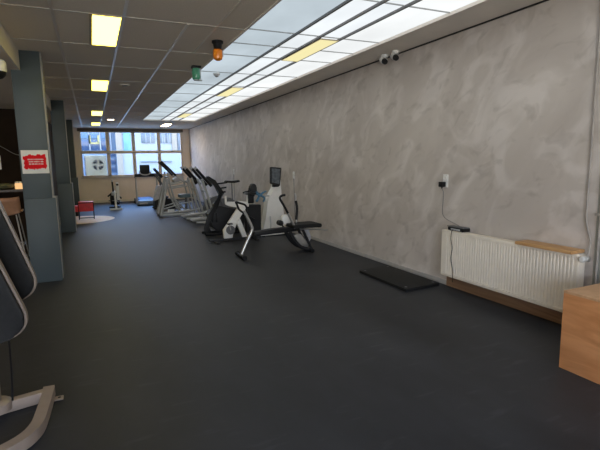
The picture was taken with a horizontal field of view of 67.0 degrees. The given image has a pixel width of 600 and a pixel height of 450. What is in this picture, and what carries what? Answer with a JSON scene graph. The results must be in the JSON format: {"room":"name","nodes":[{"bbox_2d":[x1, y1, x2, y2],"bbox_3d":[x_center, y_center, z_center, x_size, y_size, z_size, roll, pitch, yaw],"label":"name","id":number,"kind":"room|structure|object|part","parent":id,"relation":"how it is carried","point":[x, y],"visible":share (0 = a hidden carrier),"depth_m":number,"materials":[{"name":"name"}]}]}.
{"room":"gym","nodes":[
{"label":"gym","id":0,"kind":"room"},
{"bbox_2d":[0,109,21,187],"bbox_3d":[-7.531,-0.928,8.721,4.550,2.630,0.200,-5,9,-24],"label":"wall","id":1,"kind":"structure","parent":0,"point":[10,173],"depth_m":9.26,"materials":[{"name":"black paint"}]},
{"bbox_2d":[0,47,51,123],"bbox_3d":[-6.020,-1.880,5.463,4.780,0.120,23.300,-5,9,-24],"label":"ceiling","id":2,"kind":"structure","parent":0,"point":[6,91],"depth_m":6.82,"materials":[{"name":"tile"}]},
{"bbox_2d":[0,59,6,78],"bbox_3d":[-3.044,-1.599,4.540,0.184,0.274,0.182,-5,9,-24],"label":"dome camera","id":3,"kind":"object","parent":2,"relation":"attached to","point":[3,68],"visible":1,"depth_m":4.53,"materials":[{"name":"white plastic"}]},
{"bbox_2d":[48,121,59,212],"bbox_3d":[-7.274,-1.707,13.336,0.200,2.866,8.100,-5,9,-24],"label":"wall","id":4,"kind":"structure","parent":0,"point":[49,123],"depth_m":12.41,"materials":[{"name":"grey paint"}]},
{"bbox_2d":[73,128,191,200],"bbox_3d":[-6.875,-2.379,18.030,4.957,2.866,0.200,-5,9,-24],"label":"wall","id":5,"kind":"structure","parent":0,"point":[94,189],"depth_m":17.99,"materials":[{"name":"beige paint"}]},
{"bbox_2d":[0,22,50,110],"bbox_3d":[-3.837,-2.113,6.435,0.020,0.236,23.300,-5,9,-24],"label":"trim","id":6,"kind":"structure","parent":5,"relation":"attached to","point":[7,45],"depth_m":4.85,"materials":[{"name":"beige paint"}]},
{"bbox_2d":[77,128,182,131],"bbox_3d":[-6.602,-3.726,17.847,3.920,0.116,0.030,-5,9,-24],"label":"trim","id":7,"kind":"structure","parent":5,"relation":"attached to","point":[78,129],"depth_m":17.77,"materials":[{"name":"black metal"}]},
{"bbox_2d":[79,131,184,178],"bbox_3d":[-6.605,-2.793,18.020,3.900,1.780,0.180,-5,9,-24],"label":"window","id":8,"kind":"structure","parent":5,"relation":"in","point":[158,151],"depth_m":17.93,"materials":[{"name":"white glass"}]},
{"bbox_3d":[-6.577,-1.933,18.110,3.900,0.050,0.110,-5,9,-24],"label":"sill","id":9,"kind":"part","parent":8,"relation":"part of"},
{"bbox_2d":[94,197,190,202],"bbox_3d":[-6.680,-1.002,18.185,4.637,0.090,0.015,-5,9,-24],"label":"baseboard","id":10,"kind":"structure","parent":5,"relation":"attached to","point":[121,200],"depth_m":18.01,"materials":[{"name":"beige wood"}]},
{"bbox_2d":[0,0,542,128],"bbox_3d":[-1.803,-2.453,7.324,4.457,0.120,23.300,-5,9,-24],"label":"ceiling","id":11,"kind":"structure","parent":0,"point":[35,24],"depth_m":5.37,"materials":[{"name":"tile"}]},
{"bbox_2d":[91,111,102,115],"bbox_3d":[-5.525,-3.031,12.310,0.285,0.011,1.180,-5,9,-24],"label":"recessed light","id":12,"kind":"object","parent":11,"relation":"in","point":[93,113],"visible":1,"depth_m":12.32,"materials":[{"name":"plastic"}]},
{"bbox_2d":[90,79,108,90],"bbox_3d":[-3.536,-2.450,7.981,0.285,0.011,1.180,-5,9,-24],"label":"recessed light","id":13,"kind":"object","parent":11,"relation":"in","point":[95,85],"visible":1,"depth_m":7.92,"materials":[{"name":"yellow plastic"}]},
{"bbox_2d":[89,13,121,46],"bbox_3d":[-2.044,-2.014,4.734,0.285,0.011,1.180,-5,9,-24],"label":"recessed light","id":14,"kind":"object","parent":11,"relation":"in","point":[104,30],"visible":1,"depth_m":4.63,"materials":[{"name":"yellow plastic"}]},
{"bbox_2d":[0,3,243,128],"bbox_3d":[-2.091,-2.388,7.344,3.939,0.004,22.818,-5,9,-24],"label":"trim","id":15,"kind":"structure","parent":11,"relation":"attached to","point":[0,3],"depth_m":5.64,"materials":[{"name":"grey metal"}]},
{"bbox_2d":[47,0,241,127],"bbox_3d":[-2.721,-2.316,6.920,1.515,0.008,23.300,-5,9,-24],"label":"trim","id":16,"kind":"structure","parent":11,"relation":"attached to","point":[48,1],"depth_m":5.36,"materials":[{"name":"grey metal"}]},
{"bbox_2d":[191,65,201,80],"bbox_3d":[-1.484,-2.179,6.520,0.140,0.204,0.114,-5,9,-24],"label":"beacon","id":17,"kind":"object","parent":11,"relation":"hanging from","point":[196,70],"visible":1,"depth_m":6.47,"materials":[{"name":"green plastic"}]},
{"bbox_2d":[212,40,222,60],"bbox_3d":[-0.942,-1.996,5.197,0.129,0.214,0.129,-5,9,-24],"label":"beacon","id":18,"kind":"object","parent":11,"relation":"hanging from","point":[217,44],"visible":1,"depth_m":5.16,"materials":[{"name":"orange plastic"}]},
{"bbox_2d":[145,0,476,120],"bbox_3d":[-0.305,-2.272,6.174,1.660,0.043,19.140,-5,9,-24],"label":"skylight","id":19,"kind":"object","parent":11,"relation":"attached to","point":[253,63],"depth_m":5.33,"materials":[{"name":"white glass"}]},
{"bbox_2d":[177,113,192,117],"bbox_3d":[-3.383,-3.206,13.293,0.239,0.011,1.180,-5,9,-24],"label":"lamp","id":20,"kind":"object","parent":19,"relation":"attached to","point":[184,115],"visible":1,"depth_m":13.23,"materials":[{"name":"yellow plastic"}]},
{"bbox_2d":[179,114,190,117],"bbox_3d":[-3.384,-3.207,13.293,0.229,0.008,1.156,-5,9,-24],"label":"diffuser","id":21,"kind":"object","parent":20,"relation":"attached to","point":[183,115],"depth_m":13.24,"materials":[{"name":"plastic"}]},
{"bbox_2d":[216,87,243,96],"bbox_3d":[-1.394,-2.625,8.963,0.239,0.011,1.180,-5,9,-24],"label":"lamp","id":22,"kind":"object","parent":19,"relation":"attached to","point":[232,90],"visible":1,"depth_m":8.86,"materials":[{"name":"yellow plastic"}]},
{"bbox_3d":[-0.800,-2.244,5.950,0.571,0.020,19.140,-5,9,-24],"label":"glass panel","id":23,"kind":"part","parent":19,"relation":"part of","materials":[{"name":"white glass"}]},
{"bbox_3d":[-0.405,-2.276,6.127,0.299,0.020,19.140,-5,9,-24],"label":"glass panel","id":24,"kind":"part","parent":19,"relation":"part of","materials":[{"name":"white glass"}]},
{"bbox_2d":[281,38,338,61],"bbox_3d":[0.098,-2.189,5.716,0.239,0.011,1.180,-5,9,-24],"label":"lamp","id":25,"kind":"object","parent":19,"relation":"attached to","point":[321,43],"visible":1,"depth_m":5.62,"materials":[{"name":"yellow plastic"}]},
{"bbox_2d":[142,0,488,120],"bbox_3d":[-0.308,-2.249,6.186,1.700,0.012,19.160,-5,9,-24],"label":"trim","id":26,"kind":"structure","parent":11,"relation":"attached to","point":[277,1],"depth_m":5.32,"materials":[{"name":"grey metal"}]},
{"bbox_2d":[379,54,387,64],"bbox_3d":[1.117,-2.177,5.979,0.128,0.141,0.151,-5,9,-24],"label":"security camera","id":27,"kind":"object","parent":11,"relation":"attached to","point":[383,59],"visible":1,"depth_m":5.95,"materials":[{"name":"white plastic"}]},
{"bbox_2d":[390,50,398,60],"bbox_3d":[1.216,-2.148,5.762,0.128,0.141,0.151,-5,9,-24],"label":"security camera","id":28,"kind":"object","parent":11,"relation":"attached to","point":[394,56],"visible":1,"depth_m":5.73,"materials":[{"name":"white plastic"}]},
{"bbox_2d":[0,198,599,449],"bbox_3d":[-3.846,0.671,6.804,9.457,0.120,23.300,-5,9,-24],"label":"floor","id":29,"kind":"structure","parent":0,"point":[154,334],"depth_m":3.53,"materials":[{"name":"rubber"}]},
{"bbox_2d":[0,188,28,253],"bbox_3d":[-5.789,0.019,7.249,2.580,1.110,0.630,-5,9,-24],"label":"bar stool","id":30,"kind":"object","parent":29,"relation":"on","point":[12,192],"depth_m":7.62,"materials":[{"name":"silver metal"}]},
{"bbox_2d":[0,183,13,189],"bbox_3d":[-4.915,-0.628,7.414,0.430,0.094,0.430,-5,9,-24],"label":"serving bowl","id":31,"kind":"object","parent":30,"relation":"on","point":[3,186],"visible":0.96,"depth_m":7.34,"materials":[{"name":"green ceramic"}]},
{"bbox_2d":[0,188,22,192],"bbox_3d":[-5.798,-0.508,7.174,2.580,0.045,0.630,-5,9,-24],"label":"countertop","id":32,"kind":"structure","parent":30,"relation":"on","point":[11,189],"depth_m":7.36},
{"bbox_2d":[15,181,22,188],"bbox_3d":[-4.636,-0.655,7.472,0.110,0.124,0.108,-5,9,-24],"label":"candle jar","id":33,"kind":"object","parent":30,"relation":"on","point":[18,185],"visible":0.96,"depth_m":7.43,"materials":[{"name":"beige glass"}]},
{"bbox_2d":[0,196,28,254],"bbox_3d":[-4.585,0.057,7.143,0.450,1.019,0.469,-5,9,-24],"label":"bar stool","id":34,"kind":"object","parent":29,"relation":"on","point":[12,206],"visible":0.77,"depth_m":6.99,"materials":[{"name":"brown wood"}]},
{"bbox_3d":[-4.369,0.202,7.111,0.137,0.733,0.020,2,9,19],"label":"leg","id":35,"kind":"part","parent":34,"relation":"part of","materials":[{"name":"metal"}]},
{"bbox_3d":[-4.502,0.163,7.399,0.020,0.733,0.137,2,9,22],"label":"leg","id":36,"kind":"part","parent":34,"relation":"part of","materials":[{"name":"metal"}]},
{"bbox_2d":[0,200,63,449],"bbox_3d":[-1.834,0.170,2.367,0.880,2.047,0.872,-5,9,-24],"label":"exercise machine","id":37,"kind":"object","parent":29,"relation":"on","point":[18,278],"visible":1,"depth_m":2.73,"materials":[{"name":"beige metal"}]},
{"bbox_2d":[11,50,64,282],"bbox_3d":[-3.371,-0.711,5.866,0.358,2.865,0.472,-5,9,-24],"label":"column","id":38,"kind":"structure","parent":29,"relation":"on","point":[41,205],"depth_m":5.67,"materials":[{"name":"grey paint"}]},
{"bbox_2d":[20,150,49,173],"bbox_3d":[-3.291,-0.785,5.638,0.293,0.288,0.008,-5,9,-24],"label":"wall sign","id":39,"kind":"object","parent":38,"relation":"attached to","point":[33,161],"visible":1,"depth_m":5.63,"materials":[{"name":"white paper"}]},
{"bbox_2d":[50,100,76,232],"bbox_3d":[-5.271,-1.284,10.127,0.303,2.865,0.472,-5,9,-24],"label":"column","id":40,"kind":"structure","parent":29,"relation":"on","point":[58,120],"depth_m":9.92,"materials":[{"name":"grey paint"}]},
{"bbox_2d":[66,120,79,204],"bbox_3d":[-7.212,-1.854,14.369,0.278,2.865,0.472,-5,9,-24],"label":"column","id":41,"kind":"structure","parent":29,"relation":"on","point":[69,126],"depth_m":14.16,"materials":[{"name":"grey paint"}]},
{"bbox_2d":[75,205,78,215],"bbox_3d":[-6.677,-0.406,13.230,0.410,0.300,0.300,-5,9,-24],"label":"stool","id":42,"kind":"object","parent":29,"relation":"on","point":[76,206],"visible":0.2,"depth_m":13.16,"materials":[{"name":"red plastic"}]},
{"bbox_2d":[60,216,114,223],"bbox_3d":[-6.074,-0.134,12.291,1.960,0.006,1.960,-5,9,-24],"label":"mat","id":43,"kind":"object","parent":29,"relation":"on","point":[83,220],"visible":0.47,"depth_m":12.34,"materials":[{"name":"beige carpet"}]},
{"bbox_2d":[78,201,94,219],"bbox_3d":[-5.869,-0.407,12.458,0.394,0.470,0.386,-5,9,-24],"label":"stool","id":44,"kind":"object","parent":43,"relation":"on","point":[83,206],"visible":1,"depth_m":12.28,"materials":[{"name":"red fabric"}]},
{"bbox_3d":[-5.798,-0.481,12.286,0.362,0.223,0.034,-5,9,-24],"label":"panel","id":45,"kind":"part","parent":44,"relation":"part of","materials":[{"name":"red fabric"}]},
{"bbox_2d":[108,180,122,209],"bbox_3d":[-6.205,-1.027,15.169,0.456,0.970,0.896,-5,9,-24],"label":"exercise bike","id":46,"kind":"object","parent":29,"relation":"on","point":[115,198],"visible":1,"depth_m":15.04,"materials":[{"name":"white plastic"}]},
{"bbox_3d":[-6.199,-0.866,15.206,0.060,0.560,0.873,-5,9,-24],"label":"frame","id":47,"kind":"part","parent":46,"relation":"part of","materials":[{"name":"white metal"}]},
{"bbox_2d":[134,165,157,205],"bbox_3d":[-5.779,-1.511,16.862,0.790,1.440,1.825,-5,9,-24],"label":"treadmill","id":48,"kind":"object","parent":29,"relation":"on","point":[144,171],"visible":0.87,"depth_m":16.06,"materials":[{"name":"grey metal"}]},
{"bbox_2d":[136,199,152,204],"bbox_3d":[-5.483,-0.834,16.309,0.740,0.152,0.373,-5,9,-24],"label":"hood","id":49,"kind":"object","parent":48,"relation":"attached to","point":[141,201],"depth_m":16.17,"materials":[{"name":"blue plastic"}]},
{"bbox_2d":[152,168,180,208],"bbox_3d":[-4.467,-1.228,15.078,0.880,1.337,0.530,-5,9,-24],"label":"elliptical trainer","id":50,"kind":"object","parent":29,"relation":"on","point":[156,196],"visible":0.67,"depth_m":14.87,"materials":[{"name":"black plastic"}]},
{"bbox_2d":[156,161,195,216],"bbox_3d":[-3.597,-1.067,13.004,1.030,1.549,0.712,-5,9,-24],"label":"machine","id":51,"kind":"object","parent":29,"relation":"on","point":[161,204],"visible":0.94,"depth_m":12.90,"materials":[{"name":"silver metal"}]},
{"bbox_3d":[-4.036,-0.841,13.166,0.331,1.021,0.112,-5,9,-24],"label":"leg","id":52,"kind":"part","parent":51,"relation":"part of","materials":[{"name":"silver metal"}]},
{"bbox_3d":[-3.787,-0.769,12.625,0.331,1.021,0.112,-5,9,-24],"label":"leg","id":53,"kind":"part","parent":51,"relation":"part of","materials":[{"name":"silver metal"}]},
{"bbox_3d":[-3.734,-0.957,13.289,0.442,1.209,0.050,-5,9,-24],"label":"leg","id":54,"kind":"part","parent":51,"relation":"part of","materials":[{"name":"silver metal"}]},
{"bbox_3d":[-3.699,-0.371,13.384,0.990,0.068,0.072,-5,9,-24],"label":"rail","id":55,"kind":"part","parent":51,"relation":"part of","materials":[{"name":"silver metal"}]},
{"bbox_3d":[-3.485,-0.884,12.748,0.442,1.209,0.050,-5,9,-24],"label":"leg","id":56,"kind":"part","parent":51,"relation":"part of","materials":[{"name":"silver metal"}]},
{"bbox_3d":[-3.450,-0.298,12.843,0.990,0.068,0.072,-5,9,-24],"label":"rail","id":57,"kind":"part","parent":51,"relation":"part of","materials":[{"name":"silver metal"}]},
{"bbox_3d":[-3.324,-0.855,13.159,0.380,0.100,0.400,-5,9,-24],"label":"seat","id":58,"kind":"part","parent":51,"relation":"part of","materials":[{"name":"plastic"}]},
{"bbox_3d":[-3.357,-0.889,13.471,0.221,0.968,0.044,-5,9,-24],"label":"post","id":59,"kind":"part","parent":51,"relation":"part of","materials":[{"name":"silver metal"}]},
{"bbox_3d":[-3.108,-0.817,12.930,0.221,0.968,0.044,-5,9,-24],"label":"post","id":60,"kind":"part","parent":51,"relation":"part of","materials":[{"name":"silver metal"}]},
{"bbox_2d":[178,166,217,219],"bbox_3d":[-2.611,-0.885,12.152,1.262,1.389,0.590,-5,9,-24],"label":"trainer","id":61,"kind":"object","parent":29,"relation":"on","point":[185,169],"visible":0.58,"depth_m":12.13,"materials":[{"name":"silver metal"}]},
{"bbox_3d":[-2.540,-0.232,12.272,1.130,0.061,0.564,-5,9,-24],"label":"frame","id":62,"kind":"part","parent":61,"relation":"part of","materials":[{"name":"silver metal"}]},
{"bbox_2d":[187,166,236,223],"bbox_3d":[-2.163,-0.774,11.319,1.262,1.389,0.590,-5,9,-24],"label":"trainer","id":63,"kind":"object","parent":29,"relation":"on","point":[202,220],"visible":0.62,"depth_m":11.22,"materials":[{"name":"black plastic"}]},
{"bbox_3d":[-2.092,-0.121,11.439,1.130,0.061,0.564,-5,9,-24],"label":"frame","id":64,"kind":"part","parent":63,"relation":"part of","materials":[{"name":"silver metal"}]},
{"bbox_2d":[202,176,244,235],"bbox_3d":[-1.625,-0.427,9.524,0.900,1.217,0.468,-5,9,-24],"label":"black stepper","id":65,"kind":"object","parent":29,"relation":"on","point":[219,214],"visible":0.83,"depth_m":9.39,"materials":[{"name":"plastic"}]},
{"bbox_3d":[-1.544,0.168,9.474,0.860,0.050,0.070,-5,9,-24],"label":"rail","id":66,"kind":"part","parent":65,"relation":"part of","materials":[{"name":"black plastic"}]},
{"bbox_2d":[209,180,260,243],"bbox_3d":[-1.225,-0.275,8.636,1.062,1.153,0.480,-5,9,-24],"label":"bike","id":67,"kind":"object","parent":29,"relation":"on","point":[254,210],"visible":0.91,"depth_m":8.66,"materials":[{"name":"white plastic"}]},
{"bbox_3d":[-1.238,-0.078,8.656,0.485,0.637,0.090,-5,9,-24],"label":"frame","id":68,"kind":"part","parent":67,"relation":"part of","materials":[{"name":"white metal"}]},
{"bbox_2d":[255,191,266,201],"bbox_3d":[-0.745,-0.541,8.637,0.235,0.223,0.052,-5,9,-24],"label":"cloth","id":69,"kind":"object","parent":67,"relation":"hanging from","point":[257,192],"visible":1,"depth_m":8.61,"materials":[{"name":"blue fabric"}]},
{"bbox_2d":[260,167,284,236],"bbox_3d":[-0.583,-0.485,9.223,0.600,1.383,0.380,-5,9,-24],"label":"tower","id":70,"kind":"object","parent":29,"relation":"on","point":[273,210],"visible":0.7,"depth_m":9.13,"materials":[{"name":"white plastic"}]},
{"bbox_2d":[235,193,327,259],"bbox_3d":[-0.302,-0.021,7.347,1.550,0.981,0.430,-5,9,-24],"label":"trainer","id":71,"kind":"object","parent":29,"relation":"on","point":[297,240],"visible":1,"depth_m":7.36,"materials":[{"name":"black plastic"}]},
{"bbox_3d":[-0.836,0.117,7.115,0.238,0.713,0.052,-5,9,-24],"label":"post","id":72,"kind":"part","parent":71,"relation":"part of","materials":[{"name":"metal"}]},
{"bbox_3d":[-0.348,0.091,7.335,0.858,0.094,0.140,-5,9,-24],"label":"rail","id":73,"kind":"part","parent":71,"relation":"part of","materials":[{"name":"black plastic"}]},
{"bbox_3d":[-0.134,-0.068,7.269,0.154,0.266,0.040,-5,9,-24],"label":"lever","id":74,"kind":"part","parent":71,"relation":"part of","materials":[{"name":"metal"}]},
{"bbox_3d":[-0.070,0.238,7.594,0.430,0.365,0.060,-5,9,-24],"label":"frame","id":75,"kind":"part","parent":71,"relation":"part of","materials":[{"name":"black metal"}]},
{"bbox_3d":[0.013,0.262,7.413,0.430,0.365,0.060,-5,9,-24],"label":"frame","id":76,"kind":"part","parent":71,"relation":"part of","materials":[{"name":"black metal"}]},
{"bbox_3d":[0.018,0.257,7.443,0.249,0.237,0.030,-5,9,-24],"label":"plate","id":77,"kind":"part","parent":71,"relation":"part of","materials":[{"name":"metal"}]},
{"bbox_3d":[0.112,0.198,7.689,0.155,0.271,0.030,-5,9,-24],"label":"plate","id":78,"kind":"part","parent":71,"relation":"part of","materials":[{"name":"white plastic"}]},
{"bbox_2d":[360,265,438,291],"bbox_3d":[1.212,0.658,5.733,0.520,0.037,1.079,-5,9,-24],"label":"floor mat","id":79,"kind":"object","parent":29,"relation":"on","point":[405,281],"visible":1,"depth_m":5.60,"materials":[{"name":"black plastic"}]},
{"bbox_2d":[559,283,599,384],"bbox_3d":[2.282,0.776,2.895,0.513,0.568,0.944,-5,9,-24],"label":"box","id":80,"kind":"object","parent":29,"relation":"on","point":[580,329],"visible":1,"depth_m":3.09,"materials":[{"name":"brown wood"}]},
{"bbox_3d":[2.277,0.504,2.857,0.513,0.018,0.944,-5,9,-24],"label":"panel","id":81,"kind":"part","parent":80,"relation":"part of","materials":[{"name":"brown wood"}]},
{"bbox_2d":[189,0,599,285],"bbox_3d":[0.339,-1.244,8.470,0.200,3.066,23.700,-5,9,-24],"label":"wall","id":82,"kind":"structure","parent":0,"point":[502,107],"depth_m":5.32,"materials":[{"name":"grey paint"}]},
{"bbox_2d":[293,171,294,209],"bbox_3d":[-0.124,-0.511,9.361,0.021,1.180,0.086,-5,9,-24],"label":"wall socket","id":83,"kind":"object","parent":82,"relation":"attached to","point":[293,171],"visible":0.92,"depth_m":9.30,"materials":[{"name":"white plastic"}]},
{"bbox_2d":[192,197,446,284],"bbox_3d":[-1.399,-0.232,12.264,0.014,0.055,15.220,-5,9,-24],"label":"baseboard","id":84,"kind":"structure","parent":82,"relation":"attached to","point":[398,266],"depth_m":6.59,"materials":[{"name":"wood"}]},
{"bbox_2d":[190,0,548,128],"bbox_3d":[0.221,-2.549,8.240,0.012,0.014,23.300,-5,9,-24],"label":"trim","id":85,"kind":"structure","parent":82,"relation":"attached to","point":[540,2],"depth_m":5.38,"materials":[{"name":"metal"}]},
{"bbox_2d":[443,174,447,186],"bbox_3d":[1.698,-0.516,5.300,0.020,0.150,0.080,-5,9,-24],"label":"wall socket","id":86,"kind":"object","parent":82,"relation":"attached to","point":[445,176],"visible":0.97,"depth_m":5.28,"materials":[{"name":"white plastic"}]},
{"bbox_2d":[438,182,458,225],"bbox_3d":[1.727,-0.234,5.226,0.060,0.518,0.337,-5,9,-24],"label":"power adapter","id":87,"kind":"object","parent":86,"relation":"attached to","point":[441,184],"visible":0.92,"depth_m":5.30,"materials":[{"name":"black plastic"}]},
{"bbox_2d":[446,276,561,324],"bbox_3d":[2.342,0.835,4.104,0.022,0.110,2.860,-5,9,-24],"label":"trim","id":88,"kind":"structure","parent":82,"relation":"attached to","point":[555,316],"depth_m":4.59,"materials":[{"name":"brown wood"}]},
{"bbox_2d":[441,229,589,311],"bbox_3d":[2.041,0.410,4.528,0.161,0.532,1.698,-5,9,-24],"label":"panel radiator","id":89,"kind":"object","parent":82,"relation":"attached to","point":[541,277],"visible":0.85,"depth_m":4.37,"materials":[{"name":"white metal"}]},
{"bbox_2d":[447,225,469,281],"bbox_3d":[1.766,0.329,5.107,0.133,0.631,0.250,-5,9,-24],"label":"media box","id":90,"kind":"object","parent":89,"relation":"on","point":[451,227],"visible":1,"depth_m":5.05,"materials":[{"name":"black plastic"}]},
{"bbox_3d":[1.770,0.022,5.073,0.108,0.015,0.240,-5,9,-24],"label":"lid","id":91,"kind":"part","parent":90,"relation":"part of","materials":[{"name":"black plastic"}]},
{"bbox_3d":[1.774,0.046,5.067,0.100,0.036,0.240,-5,9,-24],"label":"casing","id":92,"kind":"part","parent":90,"relation":"part of","materials":[{"name":"black plastic"}]},
{"bbox_3d":[1.986,0.656,4.573,0.028,0.036,1.625,-5,9,-24],"label":"header rail","id":93,"kind":"part","parent":89,"relation":"part of","materials":[{"name":"white metal"}]},
{"bbox_3d":[1.978,0.167,4.503,0.028,0.036,1.625,-5,9,-24],"label":"header rail","id":94,"kind":"part","parent":89,"relation":"part of","materials":[{"name":"white metal"}]},
{"bbox_2d":[444,229,584,254],"bbox_3d":[2.020,0.146,4.520,0.078,0.006,1.625,-5,9,-24],"label":"grille","id":95,"kind":"object","parent":89,"relation":"attached to","point":[465,234],"depth_m":4.55,"materials":[{"name":"white metal"}]},
{"bbox_2d":[515,240,584,254],"bbox_3d":[2.210,0.193,4.043,0.175,0.028,0.555,-5,9,-24],"label":"wooden plank","id":96,"kind":"object","parent":89,"relation":"on","point":[530,243],"visible":1,"depth_m":3.97,"materials":[{"name":"brown wood"}]},
{"bbox_3d":[2.333,0.282,3.732,0.062,0.050,0.050,-5,9,-24],"label":"valve knob","id":97,"kind":"part","parent":89,"relation":"part of","materials":[{"name":"white plastic"}]},
{"bbox_2d":[586,22,599,256],"bbox_3d":[2.386,-0.820,3.639,0.047,2.176,0.116,1,8,16],"label":"pipe","id":98,"kind":"object","parent":82,"relation":"attached to","point":[598,49],"visible":1,"depth_m":3.71,"materials":[{"name":"grey metal"}]},
{"bbox_2d":[592,184,599,284],"bbox_3d":[2.719,-0.454,3.051,0.008,2.726,1.360,-5,9,-24],"label":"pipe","id":99,"kind":"structure","parent":82,"relation":"attached to","point":[598,274],"depth_m":3.75,"materials":[{"name":"grey metal"}]},
{"bbox_2d":[594,210,599,283],"bbox_3d":[2.440,-0.538,3.626,0.035,2.731,0.080,-5,9,-24],"label":"drain pipe","id":100,"kind":"object","parent":82,"relation":"attached to","point":[596,214],"visible":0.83,"depth_m":3.73,"materials":[{"name":"grey metal"}]},
{"label":"outside","id":101,"kind":"structure","parent":0,"visible":0},
{"bbox_3d":[-7.833,-2.081,26.887,36.000,0.220,16.500,-5,9,-24],"label":"pavement","id":102,"kind":"object","parent":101,"visible":0},
{"bbox_2d":[80,132,117,175],"bbox_3d":[-16.128,-4.652,29.605,7.500,4.380,4.100,-5,9,-24],"label":"office building","id":103,"kind":"structure","parent":102,"relation":"on","point":[90,141],"depth_m":28.83,"materials":[{"name":"blue glass"}]},
{"bbox_3d":[-13.029,-5.404,28.699,0.610,0.540,0.080,-5,9,-24],"label":"yellow frame","id":104,"kind":"part","parent":103,"relation":"part of","materials":[{"name":"yellow"}]},
{"bbox_2d":[115,133,181,174],"bbox_3d":[-6.925,-5.352,33.461,12.500,4.380,4.600,-5,9,-24],"label":"house","id":105,"kind":"structure","parent":102,"relation":"on","point":[143,141],"depth_m":29.65,"materials":[{"name":"white"}]},
{"bbox_3d":[-7.155,-1.587,19.338,7.000,0.900,2.200,-5,9,-24],"label":"terrace","id":106,"kind":"object","parent":102,"relation":"on","visible":0},
{"bbox_2d":[84,155,107,175],"bbox_3d":[-8.130,-2.311,18.075,0.800,0.920,0.335,-5,9,-24],"label":"air conditioner","id":107,"kind":"object","parent":106,"relation":"on","point":[94,164],"visible":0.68,"depth_m":17.92,"materials":[{"name":"beige metal"}]},
{"bbox_2d":[92,160,103,169],"bbox_3d":[-7.992,-2.377,17.952,0.415,0.415,0.015,-5,9,-24],"label":"fan grille","id":108,"kind":"object","parent":107,"relation":"attached to","point":[96,164],"depth_m":17.95,"materials":[{"name":"white plastic"}]}
]}

